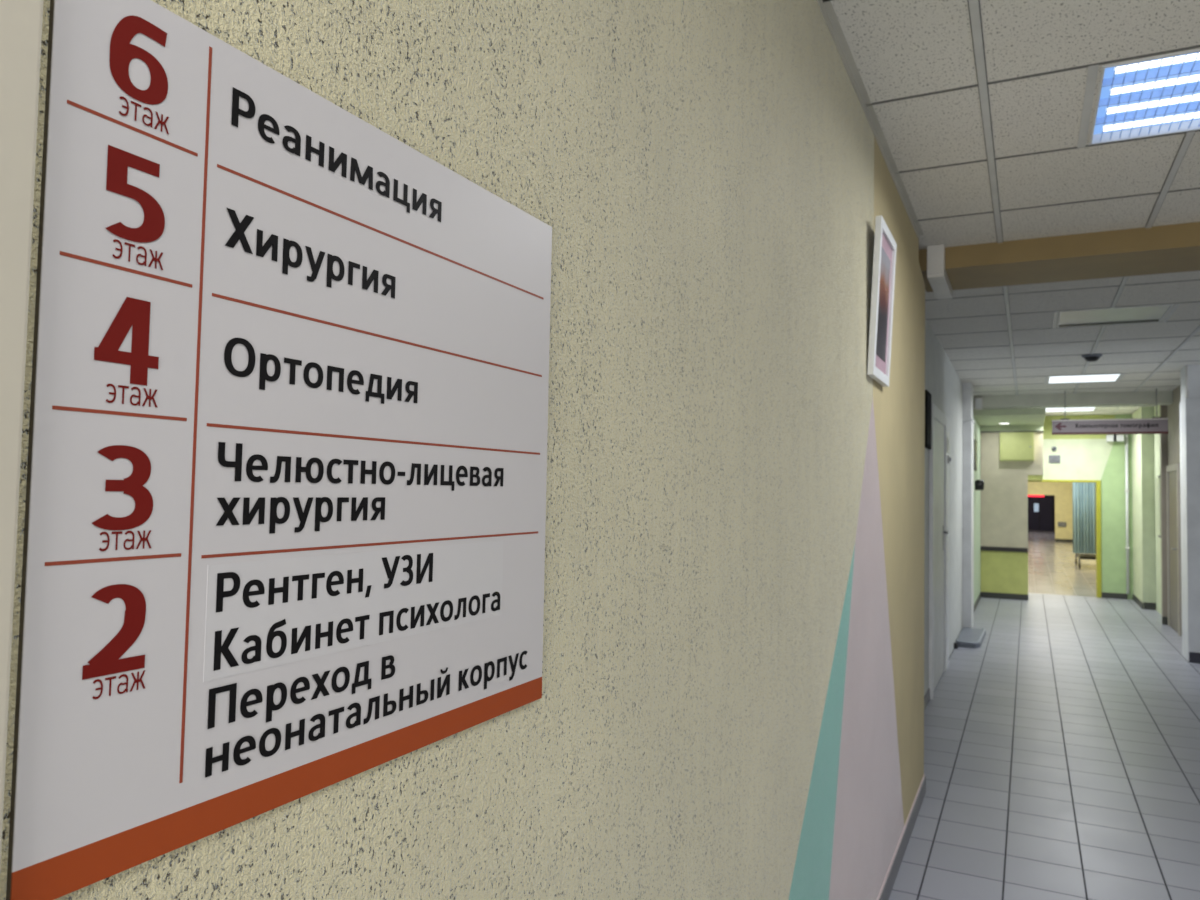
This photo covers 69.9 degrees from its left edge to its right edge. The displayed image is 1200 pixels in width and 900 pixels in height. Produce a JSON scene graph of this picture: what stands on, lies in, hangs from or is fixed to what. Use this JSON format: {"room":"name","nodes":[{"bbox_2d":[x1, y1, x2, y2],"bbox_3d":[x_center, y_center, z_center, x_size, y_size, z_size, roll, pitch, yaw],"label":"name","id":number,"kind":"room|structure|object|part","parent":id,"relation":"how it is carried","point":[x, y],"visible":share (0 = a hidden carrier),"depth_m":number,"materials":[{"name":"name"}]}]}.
{"room":"hospital corridor","nodes":[
{"label":"hospital corridor","id":0,"kind":"room"},
{"bbox_2d":[0,0,924,899],"bbox_3d":[-0.124,0.173,1.155,0.245,2.940,7.970,0,-3,27],"label":"wall","id":1,"kind":"structure","parent":0,"point":[731,704],"depth_m":1.35,"materials":[{"name":"paint"}]},
{"bbox_2d":[0,0,43,866],"bbox_3d":[-0.565,0.458,-0.007,0.024,2.250,1.028,0,-3,27],"label":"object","id":2,"kind":"structure","parent":1,"relation":"attached to","point":[20,20],"depth_m":0.46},
{"bbox_2d":[6,0,551,899],"bbox_3d":[-0.192,-0.003,0.740,0.006,0.547,0.575,0,-3,27],"label":"sign","id":3,"kind":"object","parent":1,"relation":"attached to","point":[284,543],"visible":1,"depth_m":0.61,"materials":[{"name":"white plastic"}]},
{"bbox_2d":[816,0,923,239],"bbox_3d":[-0.049,-1.289,1.024,0.034,0.032,7.660,0,-3,27],"label":"trim","id":4,"kind":"structure","parent":1,"relation":"attached to","point":[827,10],"depth_m":2.92,"materials":[{"name":"white metal"}]},
{"bbox_2d":[867,215,896,386],"bbox_3d":[1.042,-0.532,3.163,0.048,0.558,0.380,0,-3,27],"label":"picture frame","id":5,"kind":"object","parent":1,"relation":"attached to","point":[884,256],"visible":1,"depth_m":3.12,"materials":[{"name":"white plastic"}]},
{"bbox_2d":[876,247,890,361],"bbox_3d":[1.040,-0.532,3.163,0.028,0.387,0.230,0,-3,27],"label":"print","id":6,"kind":"object","parent":5,"relation":"attached to","point":[885,269],"depth_m":3.16},
{"bbox_2d":[877,774,925,899],"bbox_3d":[0.692,1.673,2.507,0.020,0.097,4.690,0,-3,27],"label":"baseboard","id":7,"kind":"structure","parent":1,"relation":"attached to","point":[888,883],"depth_m":3.74,"materials":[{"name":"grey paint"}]},
{"bbox_2d":[927,244,952,299],"bbox_3d":[1.936,-1.004,4.879,0.085,0.171,0.590,0,-3,27],"label":"duct","id":8,"kind":"object","parent":1,"relation":"attached to","point":[938,279],"visible":0.99,"depth_m":4.63,"materials":[{"name":"white plastic"}]},
{"bbox_3d":[1.806,-1.027,4.618,0.073,0.152,0.005,0,-3,27],"label":"lid","id":9,"kind":"part","parent":8,"relation":"part of","materials":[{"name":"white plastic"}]},
{"bbox_2d":[919,222,1199,291],"bbox_3d":[3.186,-1.044,4.316,2.950,0.138,0.545,0,-3,27],"label":"beam","id":10,"kind":"structure","parent":1,"relation":"attached to","point":[1173,248],"depth_m":4.50,"materials":[{"name":"beige paint"}]},
{"bbox_2d":[924,318,980,695],"bbox_3d":[3.978,0.633,9.673,0.175,2.940,11.100,0,-3,27],"label":"wall","id":11,"kind":"structure","parent":0,"point":[945,387],"depth_m":8.85,"materials":[{"name":"white paint"}]},
{"bbox_2d":[924,688,929,709],"bbox_3d":[2.071,1.848,5.697,0.008,0.085,2.250,0,-3,27],"label":"baseboard","id":12,"kind":"structure","parent":11,"relation":"attached to","point":[927,695],"depth_m":6.52,"materials":[{"name":"grey plastic"}]},
{"bbox_2d":[925,390,930,448],"bbox_3d":[2.528,-0.230,6.611,0.020,0.435,0.350,0,-3,27],"label":"notice board","id":13,"kind":"object","parent":11,"relation":"attached to","point":[927,393],"visible":0.82,"depth_m":6.50,"materials":[{"name":"black plastic"}]},
{"bbox_2d":[929,403,948,698],"bbox_3d":[2.961,0.823,7.418,0.067,2.320,1.540,0,-3,27],"label":"door","id":14,"kind":"structure","parent":11,"relation":"in","point":[938,465],"depth_m":7.25,"materials":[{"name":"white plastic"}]},
{"bbox_3d":[3.081,0.786,7.645,0.053,0.220,0.150,0,-3,27],"label":"handle","id":15,"kind":"part","parent":14,"relation":"part of","materials":[{"name":"metal"}]},
{"bbox_2d":[947,437,949,452],"bbox_3d":[3.254,-0.045,8.013,0.009,0.140,0.220,0,-3,27],"label":"plate","id":16,"kind":"object","parent":14,"relation":"attached to","point":[948,439],"visible":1,"depth_m":7.99,"materials":[{"name":"white plastic"}]},
{"bbox_2d":[974,439,976,470],"bbox_3d":[5.240,0.070,11.983,0.022,0.420,0.600,0,-3,27],"label":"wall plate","id":17,"kind":"object","parent":11,"relation":"attached to","point":[975,441],"visible":0.78,"depth_m":11.88,"materials":[{"name":"plastic"}]},
{"bbox_2d":[974,592,980,611],"bbox_3d":[5.251,2.192,12.008,0.008,0.085,3.320,0,-3,27],"label":"baseboard","id":18,"kind":"structure","parent":11,"relation":"attached to","point":[979,596],"depth_m":12.51,"materials":[{"name":"grey plastic"}]},
{"bbox_2d":[975,398,982,409],"bbox_3d":[5.096,-0.623,11.545,0.100,0.160,0.077,0,-3,27],"label":"junction box","id":19,"kind":"object","parent":11,"relation":"attached to","point":[978,401],"visible":1,"depth_m":11.51,"materials":[{"name":"white plastic"}]},
{"bbox_2d":[975,480,983,489],"bbox_3d":[5.387,0.497,12.167,0.118,0.150,0.150,0,-3,27],"label":"wall clock","id":20,"kind":"object","parent":11,"relation":"attached to","point":[979,484],"visible":1,"depth_m":12.11,"materials":[{"name":"plastic"}]},
{"bbox_2d":[962,382,974,627],"bbox_3d":[4.452,0.673,10.357,0.112,2.940,0.490,0,-3,27],"label":"wall","id":21,"kind":"structure","parent":0,"point":[968,421],"depth_m":10.17,"materials":[{"name":"white paint"}]},
{"bbox_2d":[973,408,1045,425],"bbox_3d":[5.986,-0.471,12.541,0.910,0.080,1.990,0,-3,27],"label":"ceiling","id":22,"kind":"structure","parent":0,"point":[1026,416],"depth_m":11.96,"materials":[{"name":"paint"}]},
{"bbox_2d":[981,425,1042,594],"bbox_3d":[6.656,0.994,13.882,0.905,2.700,1.154,0,-3,27],"label":"wall","id":23,"kind":"structure","parent":0,"point":[1004,496],"depth_m":13.40,"materials":[{"name":"beige paint"}]},
{"bbox_2d":[981,592,1027,599],"bbox_3d":[6.279,2.272,13.353,0.696,0.085,0.012,0,-3,27],"label":"baseboard","id":24,"kind":"structure","parent":23,"relation":"attached to","point":[983,594],"depth_m":13.34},
{"bbox_2d":[981,546,1027,552],"bbox_3d":[6.283,1.547,13.368,0.694,0.065,0.050,0,-3,27],"label":"trim","id":25,"kind":"structure","parent":23,"relation":"attached to","point":[984,548],"depth_m":13.34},
{"bbox_2d":[981,431,1042,432],"bbox_3d":[6.422,-0.287,13.415,0.910,0.017,0.020,0,-3,27],"label":"trim","id":26,"kind":"structure","parent":23,"relation":"attached to","point":[981,431],"depth_m":13.42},
{"bbox_2d":[1000,432,1033,460],"bbox_3d":[6.471,-0.053,13.318,0.476,0.443,0.124,0,-3,27],"label":"access panel","id":27,"kind":"object","parent":23,"relation":"attached to","point":[1014,446],"visible":1,"depth_m":13.27,"materials":[{"name":"metal"}]},
{"bbox_2d":[831,0,1199,415],"bbox_3d":[3.620,-1.038,5.579,3.300,0.020,19.100,0,-3,27],"label":"ceiling","id":28,"kind":"structure","parent":0,"point":[899,48],"depth_m":3.45,"materials":[{"name":"tile"}]},
{"bbox_2d":[825,0,1199,415],"bbox_3d":[3.638,-1.030,5.513,3.210,0.004,19.000,0,-3,27],"label":"trim","id":29,"kind":"structure","parent":28,"relation":"attached to","point":[1196,46],"depth_m":3.77,"materials":[{"name":"white metal"}]},
{"bbox_2d":[1046,407,1095,411],"bbox_3d":[7.163,-0.657,13.111,0.690,0.081,0.660,0,-3,27],"label":"ceiling light","id":30,"kind":"object","parent":28,"relation":"attached to","point":[1069,409],"visible":0.31,"depth_m":13.11,"materials":[{"name":"white plastic"}]},
{"bbox_2d":[968,0,1199,415],"bbox_3d":[3.405,-1.027,5.629,2.684,0.007,19.000,0,-3,27],"label":"ceiling grid","id":31,"kind":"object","parent":28,"relation":"attached to","point":[1092,72],"depth_m":3.29,"materials":[{"name":"metal"}]},
{"bbox_2d":[1048,374,1120,383],"bbox_3d":[5.459,-0.843,9.697,0.690,0.081,0.660,0,-3,27],"label":"ceiling light","id":32,"kind":"object","parent":28,"relation":"attached to","point":[1097,377],"visible":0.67,"depth_m":9.69,"materials":[{"name":"white plastic"}]},
{"bbox_2d":[1082,354,1101,361],"bbox_3d":[4.636,-0.865,8.083,0.170,0.062,0.170,0,-3,27],"label":"security camera","id":33,"kind":"object","parent":28,"relation":"attached to","point":[1088,357],"visible":1,"depth_m":8.04,"materials":[{"name":"grey plastic"}]},
{"bbox_2d":[1052,389,1167,434],"bbox_3d":[6.321,-0.472,10.667,1.244,0.552,0.065,0,-3,27],"label":"hanging sign","id":34,"kind":"object","parent":28,"relation":"hanging from","point":[1154,425],"visible":1,"depth_m":10.62,"materials":[{"name":"metal"}]},
{"bbox_3d":[6.317,-0.290,10.659,1.240,0.180,0.060,0,-3,27],"label":"panel","id":35,"kind":"part","parent":34,"relation":"part of","materials":[{"name":"white plastic"}]},
{"bbox_2d":[1057,304,1173,327],"bbox_3d":[3.790,-1.025,6.355,0.690,0.081,0.660,0,-3,27],"label":"ceiling light","id":36,"kind":"object","parent":28,"relation":"attached to","point":[1149,313],"visible":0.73,"depth_m":6.36,"materials":[{"name":"white plastic"}]},
{"bbox_2d":[1089,49,1199,144],"bbox_3d":[2.023,-1.217,2.816,0.690,0.081,0.660,0,-3,27],"label":"ceiling light","id":37,"kind":"object","parent":28,"relation":"attached to","point":[1157,95],"visible":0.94,"depth_m":2.92,"materials":[{"name":"white plastic"}]},
{"bbox_2d":[889,530,1199,899],"bbox_3d":[11.887,2.730,19.095,10.200,0.100,51.000,0,-3,27],"label":"floor","id":38,"kind":"structure","parent":0,"point":[1062,748],"depth_m":5.29,"materials":[{"name":"grey tile"}]},
{"bbox_2d":[954,627,985,648],"bbox_3d":[4.088,2.068,9.460,0.266,0.060,1.304,0,-3,27],"label":"scale","id":39,"kind":"object","parent":38,"relation":"on","point":[968,637],"visible":1,"depth_m":9.33,"materials":[{"name":"grey plastic"}]},
{"bbox_2d":[1075,553,1095,568],"bbox_3d":[11.326,2.319,19.877,0.550,0.767,1.787,0,-3,27],"label":"bench","id":40,"kind":"object","parent":38,"relation":"on","point":[1079,555],"visible":0.38,"depth_m":19.48,"materials":[{"name":"metal"}]},
{"bbox_2d":[1042,495,1054,530],"bbox_3d":[20.433,2.434,41.254,2.900,2.800,0.200,0,-3,27],"label":"door frame","id":41,"kind":"structure","parent":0,"point":[1044,495],"depth_m":40.60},
{"bbox_2d":[1028,496,1053,530],"bbox_3d":[20.918,3.016,40.834,1.240,1.620,0.060,0,-3,27],"label":"door","id":42,"kind":"structure","parent":41,"relation":"in","point":[1040,509],"depth_m":40.79,"materials":[{"name":"black wood"}]},
{"bbox_2d":[1028,495,1043,496],"bbox_3d":[20.779,2.174,40.885,0.710,0.140,0.055,0,-3,27],"label":"exit sign","id":43,"kind":"object","parent":42,"relation":"attached to","point":[1028,495],"visible":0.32,"depth_m":40.86,"materials":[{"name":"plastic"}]},
{"bbox_3d":[20.801,2.746,40.893,0.200,0.400,0.015,0,-3,27],"label":"glass","id":44,"kind":"part","parent":42,"relation":"part of","materials":[{"name":"white glass"}]},
{"bbox_2d":[1028,482,1072,538],"bbox_3d":[15.837,1.899,31.267,3.600,2.800,0.200,0,-3,27],"label":"wall","id":45,"kind":"structure","parent":0,"point":[1063,491],"depth_m":30.79,"materials":[{"name":"yellow paint"}]},
{"bbox_2d":[1058,522,1065,526],"bbox_3d":[16.554,2.665,30.728,0.260,0.170,0.050,0,-3,27],"label":"air vent","id":46,"kind":"object","parent":45,"relation":"in","point":[1060,524],"visible":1,"depth_m":30.71,"materials":[{"name":"grey plastic"}]},
{"bbox_2d":[1055,539,1072,541],"bbox_3d":[16.690,3.239,30.646,0.765,0.100,0.020,0,-3,27],"label":"baseboard","id":47,"kind":"structure","parent":45,"relation":"attached to","point":[1056,540],"depth_m":30.68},
{"bbox_2d":[1043,414,1132,599],"bbox_3d":[7.741,0.905,14.102,1.850,2.940,0.200,0,-3,27],"label":"wall","id":48,"kind":"structure","parent":0,"point":[1082,457],"depth_m":13.79,"materials":[{"name":"paint"}]},
{"bbox_2d":[1049,455,1059,462],"bbox_3d":[7.494,0.151,14.143,0.165,0.130,0.022,0,-3,27],"label":"air vent","id":49,"kind":"object","parent":48,"relation":"in","point":[1052,458],"visible":1,"depth_m":14.14,"materials":[{"name":"grey plastic"}]},
{"bbox_2d":[1028,480,1101,597],"bbox_3d":[7.501,1.434,14.185,1.345,1.880,0.235,0,-3,27],"label":"door frame","id":50,"kind":"structure","parent":48,"relation":"in","point":[1098,482],"depth_m":13.81,"materials":[{"name":"paint"}]},
{"bbox_2d":[1101,592,1126,598],"bbox_3d":[8.200,2.324,13.676,0.354,0.085,0.015,0,-3,27],"label":"baseboard","id":51,"kind":"structure","parent":48,"relation":"attached to","point":[1104,594],"depth_m":13.67,"materials":[{"name":"grey plastic"}]},
{"bbox_2d":[1106,434,1123,441],"bbox_3d":[8.235,-0.234,13.721,0.240,0.200,0.149,0,-3,27],"label":"emergency light","id":52,"kind":"object","parent":48,"relation":"attached to","point":[1109,437],"visible":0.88,"depth_m":13.68,"materials":[{"name":"white plastic"}]},
{"bbox_2d":[1125,434,1129,593],"bbox_3d":[8.377,1.011,13.630,0.060,2.530,0.064,0,-3,27],"label":"pipe","id":53,"kind":"object","parent":48,"relation":"attached to","point":[1127,547],"visible":1,"depth_m":13.61,"materials":[{"name":"white plastic"}]},
{"bbox_2d":[1132,405,1161,614],"bbox_3d":[8.020,0.829,12.277,0.420,2.940,2.820,0,-3,27],"label":"wall","id":54,"kind":"structure","parent":0,"point":[1145,447],"depth_m":12.47,"materials":[{"name":"paint"}]},
{"bbox_2d":[1133,594,1167,624],"bbox_3d":[7.848,2.245,12.225,0.168,0.100,2.930,0,-3,27],"label":"baseboard","id":55,"kind":"structure","parent":54,"relation":"attached to","point":[1149,606],"depth_m":12.37,"materials":[{"name":"grey plastic"}]},
{"bbox_2d":[1155,475,1160,537],"bbox_3d":[7.576,0.764,11.585,0.075,0.850,0.540,0,-3,27],"label":"board","id":56,"kind":"object","parent":54,"relation":"attached to","point":[1157,480],"visible":0.48,"depth_m":11.54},
{"bbox_2d":[1160,385,1181,619],"bbox_3d":[6.871,0.701,9.915,0.365,2.940,2.520,0,-3,27],"label":"wall","id":57,"kind":"structure","parent":0,"point":[1170,442],"depth_m":10.96,"materials":[{"name":"paint"}]},
{"bbox_2d":[973,390,1172,408],"bbox_3d":[6.466,-0.655,11.053,3.100,0.165,0.260,0,-3,27],"label":"beam","id":58,"kind":"structure","parent":57,"relation":"attached to","point":[1138,398],"depth_m":11.07,"materials":[{"name":"white paint"}]},
{"bbox_2d":[1166,463,1181,635],"bbox_3d":[6.998,1.190,10.496,0.060,2.020,0.920,0,-3,27],"label":"door","id":59,"kind":"structure","parent":57,"relation":"in","point":[1172,471],"depth_m":10.45,"materials":[{"name":"grey wood"}]},
{"bbox_2d":[1179,364,1199,661],"bbox_3d":[6.349,0.625,8.456,0.995,2.940,0.400,0,-3,27],"label":"wall pillar","id":60,"kind":"structure","parent":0,"point":[1189,407],"depth_m":8.50,"materials":[{"name":"white paint"}]},
{"bbox_2d":[1185,365,1188,397],"bbox_3d":[5.841,-0.678,8.537,0.020,0.329,0.065,0,-3,27],"label":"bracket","id":61,"kind":"object","parent":60,"relation":"attached to","point":[1187,390],"visible":1,"depth_m":8.53,"materials":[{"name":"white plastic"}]},
{"bbox_2d":[1189,652,1199,662],"bbox_3d":[6.231,2.034,8.206,0.990,0.100,0.015,0,-3,27],"label":"baseboard","id":62,"kind":"structure","parent":60,"relation":"attached to","point":[1194,657],"depth_m":8.40,"materials":[{"name":"black plastic"}]},
{"bbox_3d":[12.927,1.434,22.115,0.130,2.800,18.800,0,-3,27],"label":"wall","id":63,"kind":"structure","parent":0,"visible":0},
{"bbox_2d":[1072,482,1095,553],"bbox_3d":[10.871,1.352,19.004,0.750,1.885,0.142,0,-3,27],"label":"curtain","id":64,"kind":"object","parent":63,"relation":"hanging from","point":[1084,494],"visible":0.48,"depth_m":19.04,"materials":[{"name":"fabric"}]}
]}

